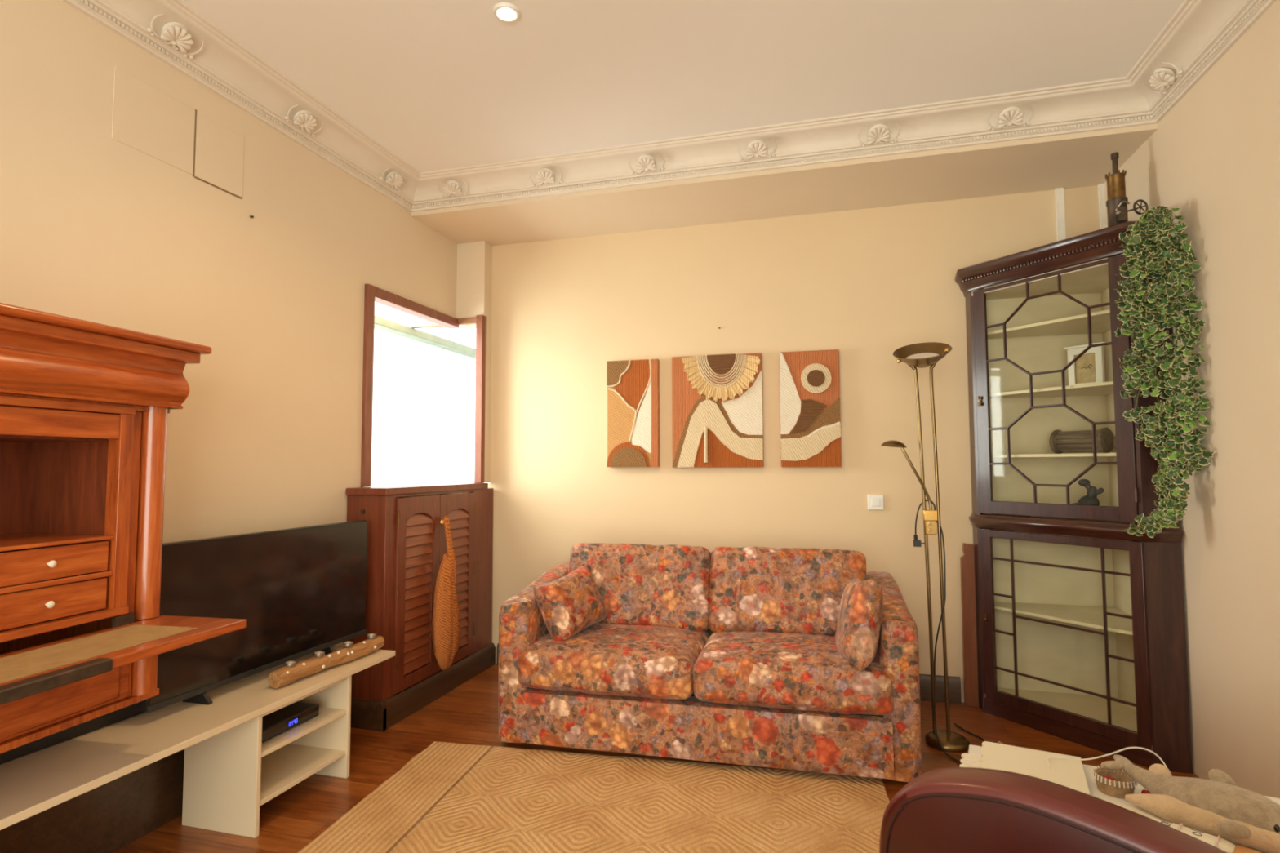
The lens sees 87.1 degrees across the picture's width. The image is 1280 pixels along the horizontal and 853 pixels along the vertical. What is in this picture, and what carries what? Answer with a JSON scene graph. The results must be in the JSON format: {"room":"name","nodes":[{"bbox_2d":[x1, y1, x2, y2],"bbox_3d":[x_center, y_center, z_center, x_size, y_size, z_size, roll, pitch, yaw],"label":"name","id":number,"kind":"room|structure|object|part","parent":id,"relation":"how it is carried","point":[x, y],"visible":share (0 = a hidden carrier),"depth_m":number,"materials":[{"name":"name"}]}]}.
{"room":"living room","nodes":[
{"label":"living room","id":0,"kind":"room"},
{"bbox_2d":[0,0,473,665],"bbox_3d":[-1.905,-0.059,1.969,0.120,2.860,5.363,-1,-3,15],"label":"wall","id":1,"kind":"structure","parent":0,"point":[266,435],"depth_m":2.63,"materials":[{"name":"beige paint"}]},
{"bbox_2d":[111,65,244,199],"bbox_3d":[-1.708,-1.081,2.525,0.003,0.265,0.525,-1,-3,15],"label":"wall panel","id":2,"kind":"object","parent":1,"relation":"attached to","point":[146,119],"visible":1,"depth_m":2.49,"materials":[{"name":"beige paint"}]},
{"bbox_3d":[-1.738,-1.089,2.417,0.003,0.253,0.301,-1,-3,15],"label":"hatch door","id":3,"kind":"part","parent":2,"relation":"part of","materials":[{"name":"beige paint"}]},
{"bbox_3d":[-1.667,-1.074,2.673,0.003,0.253,0.216,-1,-3,15],"label":"hatch door","id":4,"kind":"part","parent":2,"relation":"part of","materials":[{"name":"beige paint"}]},
{"bbox_2d":[62,0,420,212],"bbox_3d":[-1.863,-1.441,1.658,0.180,0.136,4.635,-1,-3,15],"label":"trim","id":5,"kind":"structure","parent":1,"relation":"attached to","point":[172,32],"depth_m":2.72,"materials":[{"name":"paint"}]},
{"bbox_2d":[360,284,485,487],"bbox_3d":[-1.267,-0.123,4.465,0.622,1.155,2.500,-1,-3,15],"label":"window","id":6,"kind":"structure","parent":1,"relation":"in","point":[434,318],"depth_m":4.19,"materials":[{"name":"reddish-brown wood"},{"name":"glass"}]},
{"bbox_3d":[-1.520,-0.620,4.564,0.100,0.050,2.500,-1,-3,15],"label":"awning rail","id":7,"kind":"part","parent":6,"relation":"part of","materials":[{"name":"white metal"}]},
{"bbox_3d":[-1.284,-0.676,4.392,0.530,0.040,0.034,-1,-3,15],"label":"head rail","id":8,"kind":"part","parent":6,"relation":"part of","materials":[{"name":"white wood"}]},
{"bbox_3d":[-1.018,-0.177,4.290,0.047,1.070,0.046,-1,-3,15],"label":"corner post","id":9,"kind":"part","parent":6,"relation":"part of","materials":[{"name":"brown wood"}]},
{"bbox_2d":[411,76,1156,212],"bbox_3d":[0.433,-1.352,3.330,3.710,0.136,0.180,-1,-3,15],"label":"trim","id":10,"kind":"structure","parent":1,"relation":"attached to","point":[1112,103],"depth_m":3.24,"materials":[{"name":"paint"}]},
{"bbox_2d":[456,241,492,482],"bbox_3d":[-1.028,-0.404,4.567,0.200,1.554,0.507,-1,-3,15],"label":"wall","id":11,"kind":"structure","parent":0,"point":[474,260],"depth_m":4.35,"materials":[{"name":"beige paint"}]},
{"bbox_2d":[112,663,1199,852],"bbox_3d":[-0.392,1.395,1.558,4.760,0.100,6.743,-1,-3,15],"label":"floor","id":12,"kind":"structure","parent":0,"point":[468,713],"depth_m":2.90,"materials":[{"name":"laminate"}]},
{"bbox_2d":[0,302,246,852],"bbox_3d":[-1.534,0.547,1.823,0.710,1.630,1.692,-1,-3,11],"label":"desk","id":13,"kind":"object","parent":12,"relation":"on","point":[85,406],"visible":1,"depth_m":1.88,"materials":[{"name":"orange wood"}]},
{"bbox_3d":[-1.505,0.453,1.715,0.018,0.018,0.018,-1,-3,11],"label":"knob","id":14,"kind":"part","parent":13,"relation":"part of","materials":[{"name":"white ceramic"}]},
{"bbox_3d":[-1.506,0.351,1.721,0.018,0.018,0.018,-1,-3,11],"label":"knob","id":15,"kind":"part","parent":13,"relation":"part of","materials":[{"name":"white ceramic"}]},
{"bbox_3d":[-1.633,0.455,1.735,0.240,0.085,0.329,-1,-3,11],"label":"drawer","id":16,"kind":"part","parent":13,"relation":"part of","materials":[{"name":"orange wood"}]},
{"bbox_3d":[-1.633,0.353,1.741,0.240,0.082,0.329,-1,-3,11],"label":"drawer","id":17,"kind":"part","parent":13,"relation":"part of","materials":[{"name":"orange wood"}]},
{"bbox_2d":[0,533,114,551],"bbox_3d":[-1.688,0.294,1.584,0.296,0.010,0.684,-1,-3,11],"label":"shelf","id":18,"kind":"object","parent":13,"relation":"attached to","point":[8,542],"depth_m":1.79,"materials":[{"name":"orange wood"}]},
{"bbox_3d":[-1.556,0.651,1.537,0.022,0.210,0.830,-1,-3,11],"label":"panel","id":19,"kind":"part","parent":13,"relation":"part of","materials":[{"name":"orange wood"}]},
{"bbox_3d":[-1.546,-0.030,1.575,0.026,0.094,0.764,-1,-3,11],"label":"header panel","id":20,"kind":"part","parent":13,"relation":"part of","materials":[{"name":"orange wood"}]},
{"bbox_3d":[-1.670,-0.241,1.612,0.385,0.032,1.090,-1,-3,11],"label":"cornice","id":21,"kind":"part","parent":13,"relation":"part of","materials":[{"name":"orange wood"}]},
{"bbox_2d":[0,645,395,837],"bbox_3d":[-1.556,1.161,2.031,0.383,0.430,2.105,-1,-3,15],"label":"tv stand","id":22,"kind":"object","parent":12,"relation":"on","point":[229,773],"visible":0.88,"depth_m":2.31,"materials":[{"name":"beige laminate"}]},
{"bbox_2d":[0,702,146,764],"bbox_3d":[-1.690,0.920,2.189,0.034,0.070,1.970,-1,-3,15],"label":"soundbar","id":23,"kind":"object","parent":22,"relation":"on","point":[132,710],"visible":0.13,"depth_m":2.03,"materials":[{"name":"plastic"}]},
{"bbox_3d":[-1.450,1.190,2.333,0.316,0.407,0.018,-1,-3,15],"label":"panel","id":24,"kind":"part","parent":22,"relation":"part of","materials":[{"name":"beige laminate"}]},
{"bbox_2d":[138,520,367,713],"bbox_3d":[-1.459,0.699,2.676,0.115,0.566,1.057,-1,-3,15],"label":"television","id":25,"kind":"object","parent":22,"relation":"on","point":[300,592],"visible":0.88,"depth_m":2.58,"materials":[{"name":"black plastic"}]},
{"bbox_2d":[262,702,319,742],"bbox_3d":[-1.405,1.111,2.535,0.218,0.048,0.300,-1,-3,15],"label":"box","id":26,"kind":"object","parent":22,"relation":"on","point":[280,721],"visible":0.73,"depth_m":2.53,"materials":[{"name":"black plastic"}]},
{"bbox_2d":[259,743,345,806],"bbox_3d":[-1.391,1.305,2.544,0.308,0.016,0.432,-1,-3,15],"label":"shelf","id":27,"kind":"object","parent":22,"relation":"attached to","point":[282,769],"depth_m":2.59,"materials":[{"name":"beige laminate"}]},
{"bbox_2d":[261,706,346,757],"bbox_3d":[-1.392,1.144,2.554,0.308,0.016,0.432,-1,-3,15],"label":"shelf","id":28,"kind":"object","parent":22,"relation":"attached to","point":[326,714],"depth_m":2.53,"materials":[{"name":"beige laminate"}]},
{"bbox_3d":[-1.392,1.006,2.562,0.310,0.015,0.432,-1,-3,15],"label":"rail","id":29,"kind":"part","parent":22,"relation":"part of","materials":[{"name":"beige laminate"}]},
{"bbox_3d":[-1.330,1.214,2.766,0.316,0.407,0.018,-1,-3,15],"label":"panel","id":30,"kind":"part","parent":22,"relation":"part of","materials":[{"name":"beige laminate"}]},
{"bbox_2d":[267,635,384,688],"bbox_3d":[-1.258,0.952,2.750,0.073,0.069,0.557,-1,-4,20],"label":"candle holder","id":31,"kind":"object","parent":22,"relation":"on","point":[286,675],"visible":0.99,"depth_m":2.67,"materials":[{"name":"brown wood"}]},
{"bbox_2d":[284,660,296,666],"bbox_3d":[-1.329,0.903,2.559,0.039,0.017,0.039,-1,-3,15],"label":"tealight","id":32,"kind":"object","parent":31,"relation":"on","point":[291,663],"visible":1,"depth_m":2.55,"materials":[{"name":"metal"}]},
{"bbox_2d":[314,650,324,657],"bbox_3d":[-1.282,0.910,2.690,0.039,0.017,0.039,-1,-3,15],"label":"tealight","id":33,"kind":"object","parent":31,"relation":"on","point":[321,653],"visible":1,"depth_m":2.68,"materials":[{"name":"metal"}]},
{"bbox_2d":[343,640,353,647],"bbox_3d":[-1.230,0.918,2.837,0.039,0.017,0.039,-1,-3,15],"label":"tealight","id":34,"kind":"object","parent":31,"relation":"on","point":[346,644],"visible":1,"depth_m":2.82,"materials":[{"name":"metal"}]},
{"bbox_2d":[367,633,376,639],"bbox_3d":[-1.183,0.924,2.968,0.039,0.017,0.039,-1,-3,15],"label":"tealight","id":35,"kind":"object","parent":31,"relation":"on","point":[371,636],"visible":1,"depth_m":2.95,"materials":[{"name":"metal"}]},
{"bbox_2d":[343,483,495,731],"bbox_3d":[-1.175,0.904,3.785,0.273,1.145,1.125,-1,-3,15],"label":"base cabinet","id":36,"kind":"object","parent":12,"relation":"on","point":[406,549],"visible":0.88,"depth_m":3.49,"materials":[{"name":"brown wood"}]},
{"bbox_3d":[-1.159,0.845,3.506,0.018,0.958,0.375,-1,-3,15],"label":"door","id":37,"kind":"part","parent":36,"relation":"part of","materials":[{"name":"brown wood"}]},
{"bbox_3d":[-1.161,0.861,3.505,0.021,0.802,0.239,-1,-3,15],"label":"louvre panel","id":38,"kind":"part","parent":36,"relation":"part of","materials":[{"name":"brown wood"}]},
{"bbox_3d":[-1.089,0.524,3.679,0.036,0.034,0.033,-1,-3,15],"label":"knob","id":39,"kind":"part","parent":36,"relation":"part of","materials":[{"name":"gold metal"}]},
{"bbox_2d":[431,515,460,670],"bbox_3d":[-1.041,0.893,3.620,0.118,0.816,0.210,-1,-3,15],"label":"bag","id":40,"kind":"object","parent":36,"relation":"hanging from","point":[446,622],"visible":1,"depth_m":3.56,"materials":[{"name":"brown wicker"}]},
{"bbox_3d":[-1.056,0.866,3.874,0.018,0.958,0.379,-1,-3,15],"label":"door","id":41,"kind":"part","parent":36,"relation":"part of","materials":[{"name":"brown wood"}]},
{"bbox_3d":[-1.058,0.882,3.874,0.021,0.802,0.243,-1,-3,15],"label":"louvre panel","id":42,"kind":"part","parent":36,"relation":"part of","materials":[{"name":"brown wood"}]},
{"bbox_2d":[297,741,889,852],"bbox_3d":[-0.196,1.353,1.789,1.941,0.006,2.206,-1,-3,11],"label":"jute rug","id":43,"kind":"object","parent":12,"relation":"on","point":[449,797],"visible":0.88,"depth_m":2.45,"materials":[{"name":"beige wicker"}]},
{"bbox_2d":[879,767,1227,852],"bbox_3d":[0.614,0.788,0.855,0.883,1.008,0.746,-3,-5,43],"label":"leather armchair","id":44,"kind":"object","parent":43,"relation":"on","point":[947,810],"visible":1,"depth_m":1.20,"materials":[{"name":"brown leather"}]},
{"bbox_2d":[498,542,921,782],"bbox_3d":[0.316,1.015,3.212,1.784,0.845,0.897,-1,-3,13],"label":"floral sofa","id":45,"kind":"object","parent":12,"relation":"on","point":[725,655],"visible":0.81,"depth_m":2.89,"materials":[{"name":"fabric"}]},
{"bbox_3d":[-0.480,1.086,3.422,0.137,0.689,0.852,-1,-3,13],"label":"armrest","id":46,"kind":"part","parent":45,"relation":"part of","materials":[{"name":"fabric"}]},
{"bbox_2d":[533,563,607,641],"bbox_3d":[-0.329,0.851,3.234,0.210,0.336,0.417,-2,-4,34],"label":"throw pillow","id":47,"kind":"object","parent":45,"relation":"on","point":[569,604],"visible":0.98,"depth_m":3.13,"materials":[{"name":"fabric"}]},
{"bbox_2d":[517,622,710,699],"bbox_3d":[-0.097,1.085,3.184,0.798,0.219,0.658,-1,-3,13],"label":"seat cushion","id":48,"kind":"object","parent":45,"relation":"on","point":[602,660],"depth_m":2.92,"materials":[{"name":"fabric"}]},
{"bbox_2d":[568,542,711,631],"bbox_3d":[-0.004,0.832,3.495,0.756,0.443,0.280,-1,-3,13],"label":"cushion","id":49,"kind":"object","parent":45,"relation":"on","point":[668,586],"depth_m":3.38,"materials":[{"name":"fabric"}]},
{"bbox_3d":[0.396,1.097,3.539,1.520,0.660,0.190,-1,-3,13],"label":"frame","id":50,"kind":"part","parent":45,"relation":"part of","materials":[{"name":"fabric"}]},
{"bbox_2d":[708,546,866,635],"bbox_3d":[0.723,0.819,3.321,0.758,0.444,0.279,-1,-3,13],"label":"cushion","id":51,"kind":"object","parent":45,"relation":"on","point":[797,591],"depth_m":3.24,"materials":[{"name":"fabric"}]},
{"bbox_2d":[693,631,893,715],"bbox_3d":[0.672,1.073,3.000,0.798,0.220,0.658,-1,-3,13],"label":"seat cushion","id":52,"kind":"object","parent":45,"relation":"on","point":[735,673],"depth_m":2.73,"materials":[{"name":"fabric"}]},
{"bbox_2d":[835,577,883,671],"bbox_3d":[0.911,0.811,2.803,0.179,0.418,0.422,-1,-3,6],"label":"throw pillow","id":53,"kind":"object","parent":45,"relation":"on","point":[860,618],"visible":0.99,"depth_m":2.66,"materials":[{"name":"fabric"}]},
{"bbox_3d":[1.122,1.058,3.038,0.137,0.689,0.852,-1,-3,13],"label":"armrest","id":54,"kind":"part","parent":45,"relation":"part of","materials":[{"name":"fabric"}]},
{"bbox_2d":[880,342,986,764],"bbox_3d":[1.383,0.500,3.000,0.422,1.841,0.488,1,-3,-17],"label":"floor lamp","id":55,"kind":"object","parent":12,"relation":"on","point":[921,355],"visible":0.97,"depth_m":3.09,"materials":[{"name":"antique brass"},{"name":"frosted white glass"},{"name":"black plastic"}]},
{"bbox_3d":[1.185,0.082,3.143,0.113,0.036,0.114,-1,-3,15],"label":"lamp shade","id":56,"kind":"part","parent":55,"relation":"part of","materials":[{"name":"gold metal"}]},
{"bbox_3d":[1.282,0.242,3.118,0.137,0.294,0.018,0,-3,4],"label":"reading arm","id":57,"kind":"part","parent":55,"relation":"part of","materials":[{"name":"gold metal"}]},
{"bbox_2d":[906,352,938,359],"bbox_3d":[1.331,-0.323,3.171,0.149,0.069,0.136,-1,-3,15],"label":"diffuser","id":58,"kind":"object","parent":55,"relation":"attached to","point":[908,355],"depth_m":3.20,"materials":[{"name":"white glass"}]},
{"bbox_3d":[1.324,-0.344,3.160,0.257,0.137,0.234,-1,-3,15],"label":"lamp shade","id":59,"kind":"part","parent":55,"relation":"part of","materials":[{"name":"gold metal"}]},
{"bbox_3d":[1.325,0.427,3.128,0.096,0.174,0.037,-1,-3,15],"label":"cord","id":60,"kind":"part","parent":55,"relation":"part of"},
{"bbox_3d":[1.331,0.462,3.083,0.016,0.044,0.010,-1,-3,15],"label":"dimmer knob","id":61,"kind":"part","parent":55,"relation":"part of","materials":[{"name":"metal"}]},
{"bbox_3d":[1.350,0.914,2.901,0.087,1.000,0.347,0,-3,-2],"label":"cord","id":62,"kind":"part","parent":55,"relation":"part of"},
{"bbox_3d":[1.502,1.414,2.960,0.098,0.006,0.555,-1,-3,12],"label":"cord","id":63,"kind":"part","parent":55,"relation":"part of","materials":[{"name":"black plastic"}]},
{"bbox_2d":[960,542,978,706],"bbox_3d":[1.721,1.033,3.518,0.066,0.836,0.033,-1,-3,15],"label":"wooden plank","id":64,"kind":"object","parent":12,"relation":"on","point":[968,604],"visible":1,"depth_m":3.50,"materials":[{"name":"brown wood"}]},
{"bbox_2d":[955,221,1192,773],"bbox_3d":[1.968,0.292,3.176,0.746,2.274,0.723,-1,-4,18],"label":"tall cabinet","id":65,"kind":"object","parent":12,"relation":"on","point":[1081,620],"visible":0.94,"depth_m":3.33,"materials":[{"name":"brown wood"}]},
{"bbox_3d":[1.743,0.966,3.396,0.014,0.045,0.016,2,-4,-29],"label":"door knob","id":66,"kind":"part","parent":65,"relation":"part of","materials":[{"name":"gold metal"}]},
{"bbox_2d":[986,309,1111,338],"bbox_3d":[1.998,-0.494,3.238,0.590,0.014,0.587,-1,-3,16],"label":"shelf","id":67,"kind":"object","parent":65,"relation":"attached to","point":[1074,326],"depth_m":3.34,"materials":[{"name":"beige wood"}]},
{"bbox_2d":[989,381,1113,398],"bbox_3d":[1.999,-0.176,3.219,0.590,0.014,0.587,-1,-3,16],"label":"shelf","id":68,"kind":"object","parent":65,"relation":"attached to","point":[1104,389],"depth_m":3.31,"materials":[{"name":"beige wood"}]},
{"bbox_2d":[991,453,1116,457],"bbox_3d":[2.000,0.138,3.201,0.590,0.014,0.587,-1,-3,16],"label":"shelf","id":69,"kind":"object","parent":65,"relation":"attached to","point":[993,455],"depth_m":3.25,"materials":[{"name":"beige wood"}]},
{"bbox_3d":[1.922,-0.149,3.174,0.022,1.156,0.712,2,-4,-29],"label":"door","id":70,"kind":"part","parent":65,"relation":"part of","materials":[{"name":"brown wood"}]},
{"bbox_3d":[1.964,-0.784,3.238,0.746,0.119,0.723,-1,-4,18],"label":"cornice","id":71,"kind":"part","parent":65,"relation":"part of","materials":[{"name":"brown wood"}]},
{"bbox_3d":[1.928,0.312,3.149,0.020,2.090,0.750,2,-4,-29],"label":"frame","id":72,"kind":"part","parent":65,"relation":"part of","materials":[{"name":"brown wood"}]},
{"bbox_2d":[994,601,1133,635],"bbox_3d":[2.003,0.898,3.156,0.590,0.014,0.587,-1,-3,16],"label":"shelf","id":73,"kind":"object","parent":65,"relation":"attached to","point":[1089,614],"depth_m":3.25,"materials":[{"name":"beige wood"}]},
{"bbox_3d":[1.929,0.929,3.106,0.022,0.856,0.724,2,-4,-29],"label":"door","id":74,"kind":"part","parent":65,"relation":"part of","materials":[{"name":"brown wood"}]},
{"bbox_3d":[1.956,0.468,3.156,0.136,0.070,0.960,2,-4,-29],"label":"waist moulding","id":75,"kind":"part","parent":65,"relation":"part of","materials":[{"name":"brown wood"}]},
{"bbox_2d":[1048,427,1114,453],"bbox_3d":[2.137,0.072,3.259,0.122,0.122,0.252,2,-4,-29],"label":"spool","id":76,"kind":"object","parent":65,"relation":"on","point":[1060,442],"visible":0.98,"depth_m":3.23,"materials":[{"name":"brown wood"}]},
{"bbox_2d":[1063,342,1106,386],"bbox_3d":[2.164,-0.288,3.268,0.030,0.219,0.184,2,-4,-29],"label":"picture frame","id":77,"kind":"object","parent":65,"relation":"on","point":[1089,368],"visible":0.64,"depth_m":3.26,"materials":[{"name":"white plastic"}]},
{"bbox_3d":[2.169,-0.281,3.270,0.008,0.142,0.100,2,-4,-29],"label":"picture panel","id":78,"kind":"part","parent":77,"relation":"part of","materials":[{"name":"beige paper"}]},
{"bbox_2d":[1070,479,1104,505],"bbox_3d":[2.109,0.329,3.194,0.062,0.161,0.174,2,-4,-29],"label":"animal figurine","id":79,"kind":"object","parent":65,"relation":"on","point":[1091,499],"visible":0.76,"depth_m":3.16,"materials":[{"name":"grey stone"}]},
{"bbox_2d":[1113,435,1115,449],"bbox_3d":[2.196,0.068,3.074,0.053,0.110,0.060,-1,-3,15],"label":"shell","id":80,"kind":"object","parent":65,"relation":"on","point":[1114,439],"visible":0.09,"depth_m":3.08,"materials":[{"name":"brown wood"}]},
{"bbox_2d":[1105,152,1148,226],"bbox_3d":[2.157,-1.041,2.997,0.142,0.362,0.097,0,-3,-4],"label":"engine","id":81,"kind":"object","parent":65,"relation":"on","point":[1117,203],"visible":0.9,"depth_m":2.98,"materials":[{"name":"metal"}]},
{"bbox_2d":[1114,204,1215,537],"bbox_3d":[2.056,-0.238,2.713,0.289,1.352,0.296,-1,-3,13],"label":"ivy","id":82,"kind":"object","parent":65,"relation":"on","point":[1155,224],"visible":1,"depth_m":2.65,"materials":[{"name":"plant"}]},
{"bbox_2d":[968,744,1279,852],"bbox_3d":[1.255,1.114,1.486,0.960,0.440,0.522,-2,-4,28],"label":"side table","id":83,"kind":"object","parent":12,"relation":"on","point":[1094,791],"visible":0.13,"depth_m":1.69,"materials":[{"name":"white plastic"}]},
{"bbox_2d":[959,752,1088,786],"bbox_3d":[0.949,0.903,1.671,0.290,0.005,0.335,-2,-4,28],"label":"lace doily","id":84,"kind":"object","parent":83,"relation":"on","point":[968,760],"visible":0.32,"depth_m":1.83,"materials":[{"name":"white fabric"}]},
{"bbox_2d":[980,741,1089,795],"bbox_3d":[1.031,0.899,1.773,0.237,0.014,0.231,-2,-4,28],"label":"folder","id":85,"kind":"object","parent":84,"relation":"on","point":[1068,773],"visible":0.77,"depth_m":1.78,"materials":[{"name":"paper"}]},
{"bbox_2d":[1046,746,1167,768],"bbox_3d":[1.216,0.871,1.761,0.297,0.072,0.061,-1,-3,7],"label":"cable","id":86,"kind":"object","parent":83,"relation":"on","point":[1127,748],"visible":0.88,"depth_m":1.77,"materials":[{"name":"plastic"}]},
{"bbox_2d":[1092,765,1137,798],"bbox_3d":[1.177,0.882,1.668,0.094,0.044,0.094,-2,-4,28],"label":"wicker basket","id":87,"kind":"object","parent":83,"relation":"on","point":[1125,784],"visible":0.86,"depth_m":1.65,"materials":[{"name":"beige wicker"}]},
{"bbox_2d":[1102,776,1116,781],"bbox_3d":[1.162,0.880,1.665,0.032,0.022,0.033,-1,-3,15],"label":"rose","id":88,"kind":"object","parent":87,"relation":"in","point":[1106,777],"visible":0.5,"depth_m":1.66,"materials":[{"name":"red fabric"}]},
{"bbox_2d":[1104,800,1172,822],"bbox_3d":[1.145,0.894,1.545,0.155,0.006,0.100,-2,-4,28],"label":"paper sheets","id":89,"kind":"object","parent":83,"relation":"on","point":[1138,810],"visible":0.11,"depth_m":1.56,"materials":[{"name":"white paper"}]},
{"bbox_2d":[1141,789,1151,793],"bbox_3d":[1.224,0.888,1.621,0.028,0.020,0.028,-1,-3,15],"label":"rose","id":90,"kind":"object","parent":83,"relation":"on","point":[1144,791],"visible":0.32,"depth_m":1.62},
{"bbox_2d":[1148,763,1172,776],"bbox_3d":[1.320,0.882,1.708,0.048,0.048,0.047,-1,-3,15],"label":"ball","id":91,"kind":"object","parent":83,"relation":"on","point":[1156,768],"visible":0.54,"depth_m":1.70,"materials":[{"name":"beige fabric"}]},
{"bbox_2d":[1100,755,1279,852],"bbox_3d":[1.245,0.827,1.510,0.131,0.130,0.381,2,-4,-30],"label":"plush dolphin","id":92,"kind":"object","parent":83,"relation":"on","point":[1215,806],"visible":0.98,"depth_m":1.46,"materials":[{"name":"grey fabric"}]},
{"bbox_2d":[1152,818,1235,852],"bbox_3d":[1.183,0.879,1.445,0.054,0.032,0.144,3,-4,-41],"label":"pouch","id":93,"kind":"object","parent":83,"relation":"on","point":[1217,842],"visible":0.6,"depth_m":1.42,"materials":[{"name":"beige fabric"}]},
{"bbox_2d":[1232,844,1262,852],"bbox_3d":[1.257,0.876,1.323,0.105,0.019,0.140,3,-4,-41],"label":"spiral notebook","id":94,"kind":"object","parent":83,"relation":"on","point":[1238,849],"visible":1,"depth_m":1.39,"materials":[{"name":"orange paper"}]},
{"bbox_2d":[180,0,1184,173],"bbox_3d":[-0.081,-1.576,1.487,3.950,0.100,5.483,-1,-3,15],"label":"ceiling","id":95,"kind":"structure","parent":0,"point":[438,84],"depth_m":2.66,"materials":[{"name":"paint"}]},
{"bbox_2d":[493,2,519,22],"bbox_3d":[-0.473,-1.467,2.388,0.096,0.010,0.096,-1,-3,15],"label":"recessed light","id":96,"kind":"object","parent":95,"relation":"in","point":[506,12],"visible":1,"depth_m":2.38,"materials":[{"name":"white plastic"}]},
{"bbox_3d":[-0.473,-1.469,2.388,0.058,0.006,0.058,-1,-3,15],"label":"bulb","id":97,"kind":"part","parent":96,"relation":"part of","materials":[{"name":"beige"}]},
{"bbox_2d":[461,185,1099,702],"bbox_3d":[0.640,0.050,3.980,3.710,2.860,0.120,-1,-3,15],"label":"wall","id":98,"kind":"structure","parent":0,"point":[867,285],"depth_m":3.92,"materials":[{"name":"beige paint"}]},
{"bbox_2d":[606,359,659,466],"bbox_3d":[-0.043,-0.080,4.091,0.324,0.650,0.040,-1,-3,15],"label":"wall art panel","id":99,"kind":"object","parent":98,"relation":"attached to","point":[633,386],"visible":1,"depth_m":4.08,"materials":[{"name":"orange fabric"}]},
{"bbox_3d":[-0.129,-0.322,4.115,0.152,0.163,0.012,-1,-3,15],"label":"cord","id":100,"kind":"part","parent":99,"relation":"part of","materials":[{"name":"fabric"}]},
{"bbox_3d":[-0.109,-0.074,4.095,0.193,0.334,0.013,-1,-3,15],"label":"cord","id":101,"kind":"part","parent":99,"relation":"part of","materials":[{"name":"fabric"}]},
{"bbox_3d":[0.024,-0.244,4.068,0.102,0.324,0.012,-1,-3,15],"label":"cord","id":102,"kind":"part","parent":99,"relation":"part of","materials":[{"name":"fabric"}]},
{"bbox_2d":[671,352,763,467],"bbox_3d":[0.449,-0.092,3.948,0.533,0.660,0.054,-1,-3,15],"label":"wall art panel","id":103,"kind":"object","parent":98,"relation":"attached to","point":[717,413],"visible":1,"depth_m":3.94,"materials":[{"name":"textured woven fabric"}]},
{"bbox_2d":[496,642,961,703],"bbox_3d":[0.393,1.412,3.897,2.685,0.132,0.022,-1,-3,15],"label":"baseboard","id":104,"kind":"structure","parent":98,"relation":"attached to","point":[953,682],"depth_m":3.56,"materials":[{"name":"brown wood"}]},
{"bbox_2d":[410,123,1157,245],"bbox_3d":[0.552,-1.315,3.757,3.710,0.160,0.708,-1,-3,15],"label":"soffit","id":105,"kind":"structure","parent":98,"relation":"attached to","point":[1082,159],"depth_m":3.58,"materials":[{"name":"beige paint"}]},
{"bbox_2d":[779,349,841,466],"bbox_3d":[0.963,-0.101,3.811,0.327,0.659,0.045,-1,-3,15],"label":"wall art panel","id":106,"kind":"object","parent":98,"relation":"attached to","point":[811,422],"visible":1,"depth_m":3.79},
{"bbox_3d":[1.029,0.020,3.773,0.184,0.094,0.014,-1,-3,15],"label":"cord","id":107,"kind":"part","parent":106,"relation":"part of","materials":[{"name":"beige fabric"}]},
{"bbox_2d":[867,494,884,510],"bbox_3d":[1.298,0.417,3.706,0.084,0.084,0.015,-1,-3,15],"label":"light switch","id":108,"kind":"object","parent":98,"relation":"attached to","point":[875,502],"visible":1,"depth_m":3.70,"materials":[{"name":"white plastic"}]},
{"bbox_2d":[1054,187,1066,241],"bbox_3d":[2.211,-1.048,3.535,0.036,0.410,0.018,-1,-3,15],"label":"trim","id":109,"kind":"structure","parent":98,"relation":"attached to","point":[1060,196],"depth_m":3.53,"materials":[{"name":"white paint"}]},
{"bbox_2d":[1097,183,1106,229],"bbox_3d":[2.395,-1.052,3.483,0.022,0.410,0.020,-1,-3,15],"label":"trim","id":110,"kind":"structure","parent":98,"relation":"attached to","point":[1101,186],"depth_m":3.48,"materials":[{"name":"white paint"}]},
{"bbox_2d":[1104,0,1279,798],"bbox_3d":[1.785,-0.131,0.948,0.120,2.860,5.363,-1,-3,15],"label":"wall","id":111,"kind":"structure","parent":0,"point":[1214,157],"depth_m":2.42,"materials":[{"name":"beige paint"}]},
{"bbox_2d":[1126,0,1276,123],"bbox_3d":[1.538,-1.508,0.717,0.180,0.136,4.635,-1,-3,15],"label":"trim","id":112,"kind":"structure","parent":111,"relation":"attached to","point":[1199,33],"depth_m":2.50,"materials":[{"name":"paint"}]}
]}

